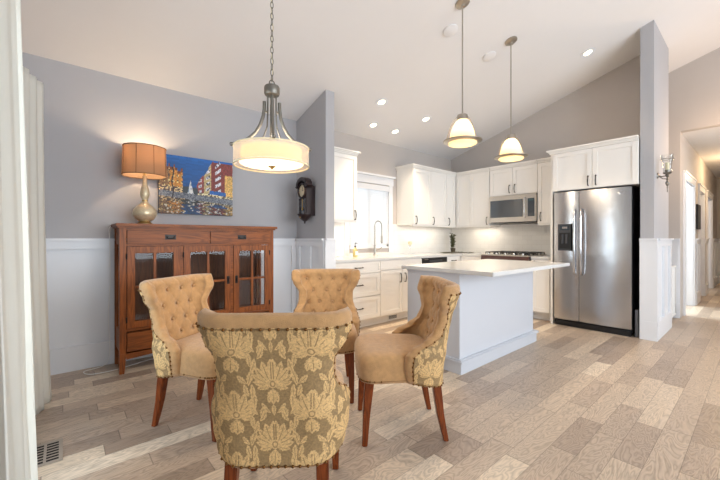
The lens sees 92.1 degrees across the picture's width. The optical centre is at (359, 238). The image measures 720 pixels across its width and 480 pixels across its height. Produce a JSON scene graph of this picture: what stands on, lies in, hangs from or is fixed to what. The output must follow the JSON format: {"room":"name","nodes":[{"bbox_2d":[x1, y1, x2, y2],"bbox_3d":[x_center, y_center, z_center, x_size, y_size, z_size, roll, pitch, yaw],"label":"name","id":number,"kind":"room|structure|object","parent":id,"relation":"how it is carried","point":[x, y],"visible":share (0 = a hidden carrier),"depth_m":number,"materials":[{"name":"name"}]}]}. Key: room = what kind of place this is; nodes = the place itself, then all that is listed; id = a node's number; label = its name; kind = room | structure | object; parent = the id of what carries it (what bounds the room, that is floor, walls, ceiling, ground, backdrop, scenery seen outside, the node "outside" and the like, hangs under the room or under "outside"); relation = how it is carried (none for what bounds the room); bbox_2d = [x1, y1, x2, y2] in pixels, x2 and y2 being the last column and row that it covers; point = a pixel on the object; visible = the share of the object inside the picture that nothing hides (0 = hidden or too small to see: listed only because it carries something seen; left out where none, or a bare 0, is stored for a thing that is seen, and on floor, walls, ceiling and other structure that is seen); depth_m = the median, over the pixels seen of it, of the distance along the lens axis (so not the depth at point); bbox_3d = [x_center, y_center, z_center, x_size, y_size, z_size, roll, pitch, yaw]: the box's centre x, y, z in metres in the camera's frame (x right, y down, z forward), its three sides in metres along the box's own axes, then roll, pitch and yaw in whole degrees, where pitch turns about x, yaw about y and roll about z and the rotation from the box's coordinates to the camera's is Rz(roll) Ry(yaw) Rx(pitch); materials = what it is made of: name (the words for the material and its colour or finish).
{"room":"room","nodes":[
{"label":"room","id":0,"kind":"room"},
{"bbox_2d":[22,52,450,256],"bbox_3d":[-0.228,-0.185,5.133,7.350,2.700,0.120,0,0,-41],"label":"wall","id":1,"kind":"structure","parent":0,"point":[89,114],"depth_m":3.38,"materials":[{"name":"grey paint"}]},
{"bbox_2d":[46,238,295,349],"bbox_3d":[-1.807,0.583,3.659,2.632,1.165,0.055,0,0,-41],"label":"wainscoting","id":2,"kind":"structure","parent":1,"relation":"attached to","point":[78,269],"depth_m":3.12,"materials":[{"name":"white paint"}]},
{"bbox_2d":[50,312,292,374],"bbox_3d":[-1.814,1.058,3.666,2.630,0.215,0.036,0,0,-41],"label":"baseboard","id":3,"kind":"structure","parent":1,"relation":"attached to","point":[79,357],"depth_m":3.08,"materials":[{"name":"white paint"}]},
{"bbox_2d":[158,154,232,215],"bbox_3d":[-1.744,-0.555,3.723,0.741,0.600,0.039,0,0,-41],"label":"painting","id":4,"kind":"object","parent":1,"relation":"attached to","point":[192,186],"visible":0.97,"depth_m":3.70,"materials":[{"name":"paint"}]},
{"bbox_2d":[334,146,360,222],"bbox_3d":[-0.357,-0.697,4.670,0.642,0.967,0.408,0,0,-41],"label":"upper cabinet","id":5,"kind":"object","parent":1,"relation":"attached to","point":[345,160],"visible":0.57,"depth_m":4.61,"materials":[{"name":"white paint"}]},
{"bbox_2d":[344,171,395,253],"bbox_3d":[0.135,-0.393,5.386,1.090,1.225,0.130,0,0,-41],"label":"window","id":6,"kind":"structure","parent":1,"relation":"in","point":[365,177],"depth_m":5.51,"materials":[{"name":"white paint"}]},
{"bbox_2d":[349,182,388,245],"bbox_3d":[0.145,-0.359,5.375,0.818,0.963,0.056,0,0,-41],"label":"window blind","id":7,"kind":"object","parent":6,"relation":"attached to","point":[371,198],"visible":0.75,"depth_m":5.38,"materials":[{"name":"white fabric"}]},
{"bbox_2d":[334,222,450,256],"bbox_3d":[0.524,0.013,5.693,3.316,0.495,0.012,0,0,-41],"label":"backsplash","id":8,"kind":"structure","parent":1,"relation":"attached to","point":[424,239],"depth_m":6.02,"materials":[{"name":"tile"}]},
{"bbox_2d":[395,163,447,226],"bbox_3d":[1.058,-0.689,5.889,0.920,0.982,0.411,0,0,-41],"label":"upper cabinet","id":9,"kind":"object","parent":1,"relation":"attached to","point":[421,189],"visible":1,"depth_m":5.69,"materials":[{"name":"white paint"}]},
{"bbox_2d":[446,171,456,227],"bbox_3d":[1.528,-0.689,6.293,0.320,0.982,0.411,0,0,-41],"label":"upper cabinet","id":10,"kind":"object","parent":1,"relation":"attached to","point":[450,176],"visible":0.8,"depth_m":6.16,"materials":[{"name":"white paint"}]},
{"bbox_2d":[297,90,333,237],"bbox_3d":[-0.568,-0.285,4.326,0.122,2.900,0.660,0,0,-41],"label":"wall partition","id":11,"kind":"structure","parent":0,"point":[315,127],"depth_m":4.13,"materials":[{"name":"grey paint"}]},
{"bbox_2d":[295,177,314,223],"bbox_3d":[-0.663,-0.455,4.192,0.193,0.560,0.273,0,0,-41],"label":"wall clock","id":12,"kind":"object","parent":11,"relation":"attached to","point":[306,190],"visible":1,"depth_m":4.15,"materials":[{"name":"brown wood"}]},
{"bbox_2d":[295,177,312,188],"bbox_3d":[-0.675,-0.671,4.181,0.090,0.128,0.273,0,0,-41],"label":"hood","id":13,"kind":"object","parent":12,"relation":"attached to","point":[303,182],"depth_m":4.13,"materials":[{"name":"brown wood"}]},
{"bbox_2d":[295,238,323,305],"bbox_3d":[-0.635,0.583,4.269,0.055,1.165,0.660,0,0,-41],"label":"trim","id":14,"kind":"structure","parent":11,"relation":"attached to","point":[309,251],"depth_m":4.25,"materials":[{"name":"white paint"}]},
{"bbox_2d":[324,238,336,268],"bbox_3d":[-0.344,0.583,4.047,0.150,1.165,0.055,0,0,-41],"label":"trim","id":15,"kind":"structure","parent":11,"relation":"attached to","point":[329,243],"depth_m":4.03,"materials":[{"name":"white paint"}]},
{"bbox_2d":[20,0,719,159],"bbox_3d":[2.452,-2.180,2.110,7.470,1.362,8.200,0,0,-41],"label":"ceiling","id":16,"kind":"structure","parent":0,"point":[364,52],"depth_m":3.64,"materials":[{"name":"paint"}]},
{"bbox_2d":[229,0,311,173],"bbox_3d":[-0.579,-1.290,2.280,0.486,1.666,0.486,0,0,-41],"label":"chandelier","id":17,"kind":"object","parent":16,"relation":"hanging from","point":[270,155],"visible":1,"depth_m":2.22,"materials":[{"name":"silver metal"}]},
{"bbox_2d":[239,156,303,170],"bbox_3d":[-0.579,-0.483,2.280,0.410,0.020,0.410,0,0,-41],"label":"diffuser","id":18,"kind":"object","parent":17,"relation":"attached to","point":[270,163],"depth_m":2.21,"materials":[{"name":"white glass"}]},
{"bbox_2d":[368,122,378,128],"bbox_3d":[0.191,-1.630,4.992,0.164,0.055,0.159,0,0,-41],"label":"recessed light","id":19,"kind":"object","parent":16,"relation":"in","point":[371,125],"visible":1,"depth_m":4.99,"materials":[{"name":"white paint"}]},
{"bbox_2d":[375,98,387,105],"bbox_3d":[0.281,-1.763,4.488,0.164,0.055,0.159,0,0,-41],"label":"recessed light","id":20,"kind":"object","parent":16,"relation":"in","point":[383,101],"visible":1,"depth_m":4.49,"materials":[{"name":"white paint"}]},
{"bbox_2d":[390,128,400,134],"bbox_3d":[0.540,-1.630,5.292,0.164,0.055,0.159,0,0,-41],"label":"recessed light","id":21,"kind":"object","parent":16,"relation":"in","point":[394,131],"visible":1,"depth_m":5.29,"materials":[{"name":"white paint"}]},
{"bbox_2d":[421,116,431,122],"bbox_3d":[0.973,-1.757,5.110,0.164,0.055,0.159,0,0,-41],"label":"recessed light","id":22,"kind":"object","parent":16,"relation":"in","point":[426,118],"visible":1,"depth_m":5.11,"materials":[{"name":"white paint"}]},
{"bbox_2d":[443,24,457,36],"bbox_3d":[0.918,-2.108,3.518,0.150,0.058,0.148,0,0,-41],"label":"ceiling disc","id":23,"kind":"object","parent":16,"relation":"attached to","point":[450,30],"visible":1,"depth_m":3.50,"materials":[{"name":"paint"}]},
{"bbox_2d":[443,0,481,147],"bbox_3d":[0.951,-1.537,3.219,0.348,1.343,0.348,0,0,-41],"label":"pendant lamp","id":24,"kind":"object","parent":16,"relation":"hanging from","point":[463,135],"visible":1,"depth_m":3.16,"materials":[{"name":"white glass"}]},
{"bbox_2d":[483,51,495,61],"bbox_3d":[1.498,-2.108,4.017,0.150,0.058,0.148,0,0,-41],"label":"ceiling disc","id":25,"kind":"object","parent":16,"relation":"attached to","point":[490,55],"visible":1,"depth_m":4.00,"materials":[{"name":"paint"}]},
{"bbox_2d":[494,36,527,161],"bbox_3d":[1.671,-1.537,3.838,0.348,1.343,0.348,0,0,-41],"label":"pendant lamp","id":26,"kind":"object","parent":16,"relation":"hanging from","point":[511,151],"visible":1,"depth_m":3.79,"materials":[{"name":"white glass"}]},
{"bbox_2d":[581,47,595,57],"bbox_3d":[2.834,-2.309,4.311,0.164,0.055,0.159,0,0,-41],"label":"recessed light","id":27,"kind":"object","parent":16,"relation":"in","point":[588,52],"visible":1,"depth_m":4.31,"materials":[{"name":"white paint"}]},
{"bbox_2d":[35,284,719,479],"bbox_3d":[4.194,1.215,4.861,13.700,0.100,10.100,0,0,-41],"label":"floor","id":28,"kind":"structure","parent":0,"point":[571,403],"depth_m":2.23,"materials":[{"name":"brown wood"}]},
{"bbox_2d":[37,438,62,467],"bbox_3d":[-1.700,1.162,1.872,0.145,0.007,0.255,0,0,-41],"label":"floor vent","id":29,"kind":"object","parent":28,"relation":"in","point":[50,452],"visible":0.74,"depth_m":1.88,"materials":[{"name":"metal"}]},
{"bbox_2d":[138,273,215,441],"bbox_3d":[-1.019,0.713,2.268,0.613,0.905,0.580,0,0,17],"label":"dining chair","id":30,"kind":"object","parent":28,"relation":"on","point":[174,303],"visible":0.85,"depth_m":2.13,"materials":[{"name":"beige fabric"}]},
{"bbox_2d":[111,223,276,374],"bbox_3d":[-1.620,0.517,3.552,1.487,1.295,0.412,0,0,-41],"label":"sideboard","id":31,"kind":"object","parent":28,"relation":"on","point":[231,254],"visible":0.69,"depth_m":3.39,"materials":[{"name":"brown wood"}]},
{"bbox_2d":[83,226,153,374],"bbox_3d":[-2.169,0.511,3.189,0.588,1.305,0.225,0,0,-41],"label":"power cord","id":32,"kind":"object","parent":31,"relation":"hanging from","point":[110,226],"visible":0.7,"depth_m":3.19,"materials":[{"name":"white plastic"}]},
{"bbox_2d":[121,142,166,223],"bbox_3d":[-2.006,-0.489,3.234,0.369,0.718,0.369,0,0,-41],"label":"table lamp","id":33,"kind":"object","parent":31,"relation":"on","point":[144,161],"visible":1,"depth_m":3.14,"materials":[{"name":"brown fabric"}]},
{"bbox_2d":[126,305,264,352],"bbox_3d":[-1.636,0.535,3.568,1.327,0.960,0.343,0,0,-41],"label":"drawer","id":34,"kind":"object","parent":31,"relation":"attached to","point":[141,311],"depth_m":3.41,"materials":[{"name":"brown wood"}]},
{"bbox_2d":[195,306,352,479],"bbox_3d":[-0.320,0.713,1.492,0.580,0.905,0.613,0,0,-2],"label":"dining chair","id":35,"kind":"object","parent":28,"relation":"on","point":[280,399],"visible":1,"depth_m":1.26,"materials":[{"name":"beige fabric"}]},
{"bbox_2d":[291,269,360,403],"bbox_3d":[-0.275,0.713,2.708,0.580,0.905,0.613,0,0,-3],"label":"dining chair","id":36,"kind":"object","parent":28,"relation":"on","point":[320,290],"visible":0.56,"depth_m":2.89,"materials":[{"name":"beige fabric"}]},
{"bbox_2d":[336,261,379,326],"bbox_3d":[-0.217,0.731,4.624,0.794,0.868,0.661,0,0,-41],"label":"base cabinet","id":37,"kind":"object","parent":28,"relation":"on","point":[366,297],"visible":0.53,"depth_m":4.53,"materials":[{"name":"white paint"}]},
{"bbox_2d":[336,252,490,262],"bbox_3d":[0.857,0.279,5.308,3.314,0.037,1.006,0,0,-41],"label":"countertop","id":38,"kind":"structure","parent":37,"relation":"on","point":[343,259],"depth_m":5.03,"materials":[{"name":"white stone"}]},
{"bbox_2d":[353,243,357,256],"bbox_3d":[-0.064,0.160,4.897,0.068,0.201,0.079,0,0,-41],"label":"soap dispenser","id":39,"kind":"object","parent":38,"relation":"on","point":[355,251],"visible":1,"depth_m":4.88,"materials":[{"name":"yellow plastic"}]},
{"bbox_2d":[373,220,382,255],"bbox_3d":[0.272,-0.007,5.265,0.154,0.534,0.059,0,0,-7],"label":"kitchen faucet","id":40,"kind":"object","parent":38,"relation":"on","point":[375,250],"visible":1,"depth_m":5.25,"materials":[{"name":"silver metal"}]},
{"bbox_2d":[450,233,455,251],"bbox_3d":[1.720,0.073,6.452,0.115,0.359,0.147,0,0,-23],"label":"potted herb","id":41,"kind":"object","parent":38,"relation":"on","point":[452,237],"visible":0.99,"depth_m":6.43,"materials":[{"name":"plant"}]},
{"bbox_2d":[440,252,472,252],"bbox_3d":[1.710,0.249,6.272,0.706,0.019,0.228,0,0,-16],"label":"tray","id":42,"kind":"object","parent":38,"relation":"on","point":[440,252],"visible":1,"depth_m":6.29,"materials":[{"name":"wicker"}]},
{"bbox_2d":[376,258,421,323],"bbox_3d":[0.415,0.731,5.168,0.870,0.868,0.661,0,0,-41],"label":"base cabinet","id":43,"kind":"object","parent":28,"relation":"on","point":[393,294],"visible":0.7,"depth_m":4.85,"materials":[{"name":"white paint"}]},
{"bbox_2d":[388,314,396,319],"bbox_3d":[0.460,1.112,4.925,0.180,0.070,0.016,0,0,-41],"label":"vent","id":44,"kind":"object","parent":43,"relation":"attached to","point":[394,316],"visible":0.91,"depth_m":4.92,"materials":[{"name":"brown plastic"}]},
{"bbox_2d":[354,275,460,446],"bbox_3d":[0.273,0.713,2.171,0.613,0.905,0.580,0,0,-4],"label":"dining chair","id":45,"kind":"object","parent":28,"relation":"on","point":[414,353],"visible":1,"depth_m":1.96,"materials":[{"name":"beige fabric"}]},
{"bbox_2d":[421,257,446,263],"bbox_3d":[0.988,0.731,5.661,0.632,0.868,0.625,0,0,-41],"label":"dishwasher","id":46,"kind":"object","parent":28,"relation":"on","point":[436,259],"visible":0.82,"depth_m":5.41,"materials":[{"name":"black plastic"}]},
{"bbox_2d":[447,256,459,261],"bbox_3d":[1.611,0.731,6.196,1.000,0.868,0.661,0,0,-41],"label":"base cabinet","id":47,"kind":"object","parent":28,"relation":"on","point":[453,258],"visible":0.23,"depth_m":5.76,"materials":[{"name":"white paint"}]},
{"bbox_2d":[460,256,480,260],"bbox_3d":[2.062,0.731,5.955,0.661,0.868,0.400,0,0,-41],"label":"base cabinet","id":48,"kind":"object","parent":28,"relation":"on","point":[462,258],"visible":0.12,"depth_m":5.81,"materials":[{"name":"white paint"}]},
{"bbox_2d":[407,269,538,374],"bbox_3d":[1.222,0.732,3.693,1.550,0.866,0.686,0,0,-41],"label":"kitchen island","id":49,"kind":"object","parent":28,"relation":"on","point":[492,317],"visible":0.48,"depth_m":3.30,"materials":[{"name":"paint"}]},
{"bbox_2d":[401,259,569,276],"bbox_3d":[1.345,0.282,3.600,1.645,0.034,0.965,0,0,-41],"label":"island countertop","id":50,"kind":"structure","parent":49,"relation":"on","point":[481,267],"depth_m":3.27,"materials":[{"name":"white stone"}]},
{"bbox_2d":[481,251,546,260],"bbox_3d":[2.417,0.678,5.480,0.705,0.934,0.748,0,0,-41],"label":"gas range","id":51,"kind":"object","parent":28,"relation":"on","point":[502,255],"visible":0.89,"depth_m":5.31,"materials":[{"name":"silver metal"}]},
{"bbox_2d":[481,253,546,256],"bbox_3d":[2.433,0.260,5.493,0.653,0.020,0.748,0,0,-41],"label":"cooktop","id":52,"kind":"object","parent":51,"relation":"in","point":[488,254],"depth_m":5.34,"materials":[{"name":"silver metal"}]},
{"bbox_2d":[531,259,550,320],"bbox_3d":[2.781,0.731,5.119,0.661,0.868,0.255,0,0,-41],"label":"base cabinet","id":53,"kind":"object","parent":28,"relation":"on","point":[541,278],"visible":0.59,"depth_m":4.93,"materials":[{"name":"white paint"}]},
{"bbox_2d":[531,255,550,259],"bbox_3d":[2.788,0.279,5.126,0.623,0.037,0.255,0,0,-41],"label":"countertop","id":54,"kind":"structure","parent":53,"relation":"on","point":[544,257],"depth_m":4.96,"materials":[{"name":"white stone"}]},
{"bbox_2d":[546,135,639,322],"bbox_3d":[3.162,-0.020,4.631,0.726,2.370,1.007,0,0,-41],"label":"upper cabinet","id":55,"kind":"object","parent":28,"relation":"on","point":[612,163],"visible":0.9,"depth_m":4.37,"materials":[{"name":"white paint"}]},
{"bbox_2d":[554,186,639,336],"bbox_3d":[3.137,0.275,4.589,0.757,1.780,0.850,0,0,-41],"label":"refrigerator","id":56,"kind":"object","parent":28,"relation":"on","point":[597,231],"visible":1,"depth_m":4.31,"materials":[{"name":"silver metal"}]},
{"bbox_2d":[635,309,638,337],"bbox_3d":[3.369,1.006,4.179,0.286,0.323,0.034,0,0,-41],"label":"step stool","id":57,"kind":"object","parent":28,"relation":"on","point":[636,311],"visible":0.48,"depth_m":4.09,"materials":[{"name":"metal"}]},
{"bbox_2d":[451,55,639,224],"bbox_3d":[2.825,-0.646,5.672,0.120,3.623,3.045,0,0,-41],"label":"wall","id":58,"kind":"structure","parent":0,"point":[607,107],"depth_m":5.11,"materials":[{"name":"beige paint"}]},
{"bbox_2d":[440,167,500,227],"bbox_3d":[1.956,-0.689,6.263,0.426,0.982,1.015,0,0,-41],"label":"upper cabinet","id":59,"kind":"object","parent":58,"relation":"attached to","point":[472,186],"visible":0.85,"depth_m":6.00,"materials":[{"name":"white paint"}]},
{"bbox_2d":[451,224,550,254],"bbox_3d":[2.453,0.013,6.002,0.012,0.495,2.060,0,0,-41],"label":"backsplash","id":60,"kind":"structure","parent":58,"relation":"attached to","point":[515,237],"depth_m":5.96,"materials":[{"name":"tile"}]},
{"bbox_2d":[489,159,537,196],"bbox_3d":[2.536,-0.933,5.588,0.426,0.493,0.756,0,0,-41],"label":"upper cabinet","id":61,"kind":"object","parent":58,"relation":"attached to","point":[519,177],"visible":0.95,"depth_m":5.45,"materials":[{"name":"white paint"}]},
{"bbox_2d":[489,193,537,223],"bbox_3d":[2.512,-0.468,5.564,0.470,0.431,0.745,0,0,-41],"label":"microwave","id":62,"kind":"object","parent":61,"relation":"attached to","point":[519,208],"visible":0.96,"depth_m":5.42,"materials":[{"name":"silver metal"}]},
{"bbox_2d":[537,157,550,224],"bbox_3d":[2.871,-0.689,5.199,0.426,0.982,0.267,0,0,-41],"label":"upper cabinet","id":63,"kind":"object","parent":58,"relation":"attached to","point":[544,164],"visible":0.53,"depth_m":5.12,"materials":[{"name":"white paint"}]},
{"bbox_2d":[640,20,716,315],"bbox_3d":[6.382,-0.665,6.627,8.080,3.660,0.146,0,0,-41],"label":"wall","id":64,"kind":"structure","parent":0,"point":[654,52],"depth_m":4.05,"materials":[{"name":"grey paint"}]},
{"bbox_2d":[639,320,657,341],"bbox_3d":[3.309,1.058,3.976,0.036,0.215,0.162,0,0,-41],"label":"baseboard","id":65,"kind":"structure","parent":64,"relation":"attached to","point":[647,330],"depth_m":3.96,"materials":[{"name":"white paint"}]},
{"bbox_2d":[639,238,657,322],"bbox_3d":[3.302,0.583,3.970,0.055,1.165,0.162,0,0,-41],"label":"trim","id":66,"kind":"structure","parent":64,"relation":"attached to","point":[648,249],"depth_m":3.97,"materials":[{"name":"white paint"}]},
{"bbox_2d":[658,311,671,340],"bbox_3d":[3.717,1.058,4.243,0.930,0.215,0.036,0,0,-41],"label":"baseboard","id":67,"kind":"structure","parent":64,"relation":"attached to","point":[665,323],"depth_m":4.18,"materials":[{"name":"white paint"}]},
{"bbox_2d":[658,238,673,321],"bbox_3d":[3.723,0.583,4.236,0.934,1.165,0.055,0,0,-41],"label":"trim","id":68,"kind":"structure","parent":64,"relation":"attached to","point":[664,244],"depth_m":4.22,"materials":[{"name":"white paint"}]},
{"bbox_2d":[657,158,674,191],"bbox_3d":[3.539,-0.748,4.013,0.126,0.435,0.153,0,0,-41],"label":"wall sconce","id":69,"kind":"object","parent":64,"relation":"attached to","point":[667,172],"visible":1,"depth_m":4.00,"materials":[{"name":"grey metal"}]},
{"bbox_2d":[665,162,668,169],"bbox_3d":[3.548,-0.834,4.003,0.036,0.088,0.036,0,0,-41],"label":"candle","id":70,"kind":"object","parent":69,"relation":"on","point":[667,163],"depth_m":3.99,"materials":[{"name":"beige wax"}]},
{"bbox_2d":[672,265,675,317],"bbox_3d":[4.373,0.745,4.876,0.690,0.760,0.040,0,0,-41],"label":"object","id":71,"kind":"object","parent":64,"relation":"attached to","point":[673,266],"visible":0.43,"depth_m":4.98,"materials":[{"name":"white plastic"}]},
{"bbox_2d":[683,170,696,315],"bbox_3d":[5.327,0.073,5.676,1.320,2.187,0.159,0,0,-41],"label":"trim","id":72,"kind":"structure","parent":64,"relation":"attached to","point":[689,192],"depth_m":6.00,"materials":[{"name":"white paint"}]},
{"bbox_2d":[696,204,700,228],"bbox_3d":[6.081,-0.385,6.241,0.440,0.440,0.046,0,0,-41],"label":"picture","id":73,"kind":"object","parent":64,"relation":"attached to","point":[698,207],"visible":0.87,"depth_m":6.12,"materials":[{"name":"black plastic"}]},
{"bbox_2d":[696,290,700,304],"bbox_3d":[6.066,1.058,6.235,0.610,0.215,0.036,0,0,-41],"label":"baseboard","id":74,"kind":"structure","parent":64,"relation":"attached to","point":[698,294],"depth_m":6.20,"materials":[{"name":"white paint"}]},
{"bbox_2d":[696,238,701,291],"bbox_3d":[6.072,0.583,6.228,0.610,1.165,0.055,0,0,-41],"label":"trim","id":75,"kind":"structure","parent":64,"relation":"attached to","point":[698,240],"depth_m":6.21,"materials":[{"name":"white paint"}]},
{"bbox_2d":[698,183,706,295],"bbox_3d":[6.623,0.073,6.792,1.040,2.187,0.159,0,0,-41],"label":"trim","id":76,"kind":"structure","parent":64,"relation":"attached to","point":[701,189],"depth_m":7.02,"materials":[{"name":"white paint"}]},
{"bbox_2d":[705,283,707,295],"bbox_3d":[7.192,1.058,7.204,0.440,0.215,0.036,0,0,-41],"label":"baseboard","id":77,"kind":"structure","parent":64,"relation":"attached to","point":[706,284],"depth_m":7.07,"materials":[{"name":"white paint"}]},
{"bbox_2d":[705,238,709,283],"bbox_3d":[7.198,0.583,7.197,0.440,1.165,0.055,0,0,-41],"label":"trim","id":78,"kind":"structure","parent":64,"relation":"attached to","point":[706,239],"depth_m":7.21,"materials":[{"name":"white paint"}]},
{"bbox_2d":[706,190,713,287],"bbox_3d":[7.779,0.073,7.786,1.290,2.187,0.159,0,0,-41],"label":"trim","id":79,"kind":"structure","parent":64,"relation":"attached to","point":[709,203],"depth_m":8.10,"materials":[{"name":"white paint"}]},
{"bbox_2d":[713,275,717,287],"bbox_3d":[8.776,1.058,8.567,1.320,0.215,0.036,0,0,-41],"label":"baseboard","id":80,"kind":"structure","parent":64,"relation":"attached to","point":[715,280],"depth_m":8.41,"materials":[{"name":"white paint"}]},
{"bbox_2d":[713,238,718,277],"bbox_3d":[8.782,0.583,8.560,1.320,1.165,0.055,0,0,-41],"label":"trim","id":81,"kind":"structure","parent":64,"relation":"attached to","point":[715,240],"depth_m":8.40,"materials":[{"name":"white paint"}]},
{"bbox_2d":[669,48,719,317],"bbox_3d":[4.087,-0.788,5.844,0.120,3.906,4.430,0,0,-41],"label":"wall","id":82,"kind":"structure","parent":0,"point":[699,78],"depth_m":5.03,"materials":[{"name":"beige paint"}]},
{"bbox_2d":[672,238,679,303],"bbox_3d":[3.643,0.583,6.227,0.055,1.165,3.111,0,0,-41],"label":"trim","id":83,"kind":"structure","parent":82,"relation":"attached to","point":[676,242],"depth_m":5.07,"materials":[{"name":"white paint"}]},
{"bbox_2d":[673,303,679,317],"bbox_3d":[3.650,1.058,6.233,0.036,0.215,3.111,0,0,-41],"label":"baseboard","id":84,"kind":"structure","parent":82,"relation":"attached to","point":[677,315],"depth_m":5.06,"materials":[{"name":"white paint"}]},
{"bbox_2d":[682,126,719,177],"bbox_3d":[7.496,-1.615,6.751,6.230,0.100,1.359,0,0,-41],"label":"ceiling","id":85,"kind":"structure","parent":0,"point":[706,142],"depth_m":5.84,"materials":[{"name":"paint"}]},
{"bbox_2d":[717,178,719,237],"bbox_3d":[9.714,-0.200,8.580,0.120,2.730,1.239,0,0,-41],"label":"wall","id":86,"kind":"structure","parent":0,"point":[718,179],"depth_m":8.98,"materials":[{"name":"beige paint"}]},
{"bbox_2d":[717,238,719,274],"bbox_3d":[9.648,0.583,8.523,0.055,1.165,1.239,0,0,-41],"label":"trim","id":87,"kind":"structure","parent":86,"relation":"attached to","point":[718,242],"depth_m":8.98,"materials":[{"name":"white paint"}]},
{"bbox_3d":[-2.418,-0.394,2.259,0.120,3.118,1.380,0,0,-41],"label":"wall","id":88,"kind":"structure","parent":0,"visible":0},
{"bbox_3d":[-1.589,-1.097,1.484,0.126,0.048,2.323,0,0,-41],"label":"curtain rod","id":89,"kind":"object","parent":88,"relation":"attached to","visible":0},
{"bbox_2d":[0,0,37,479],"bbox_3d":[-1.094,0.040,1.098,0.107,2.230,0.918,0,0,-41],"label":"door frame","id":90,"kind":"structure","parent":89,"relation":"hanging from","point":[18,444],"depth_m":0.96,"materials":[{"name":"fabric"}]},
{"bbox_2d":[23,66,51,414],"bbox_3d":[-2.158,0.041,2.318,0.061,2.232,0.373,0,0,-27],"label":"curtain","id":91,"kind":"object","parent":89,"relation":"hanging from","point":[33,88],"visible":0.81,"depth_m":2.30,"materials":[{"name":"fabric"}]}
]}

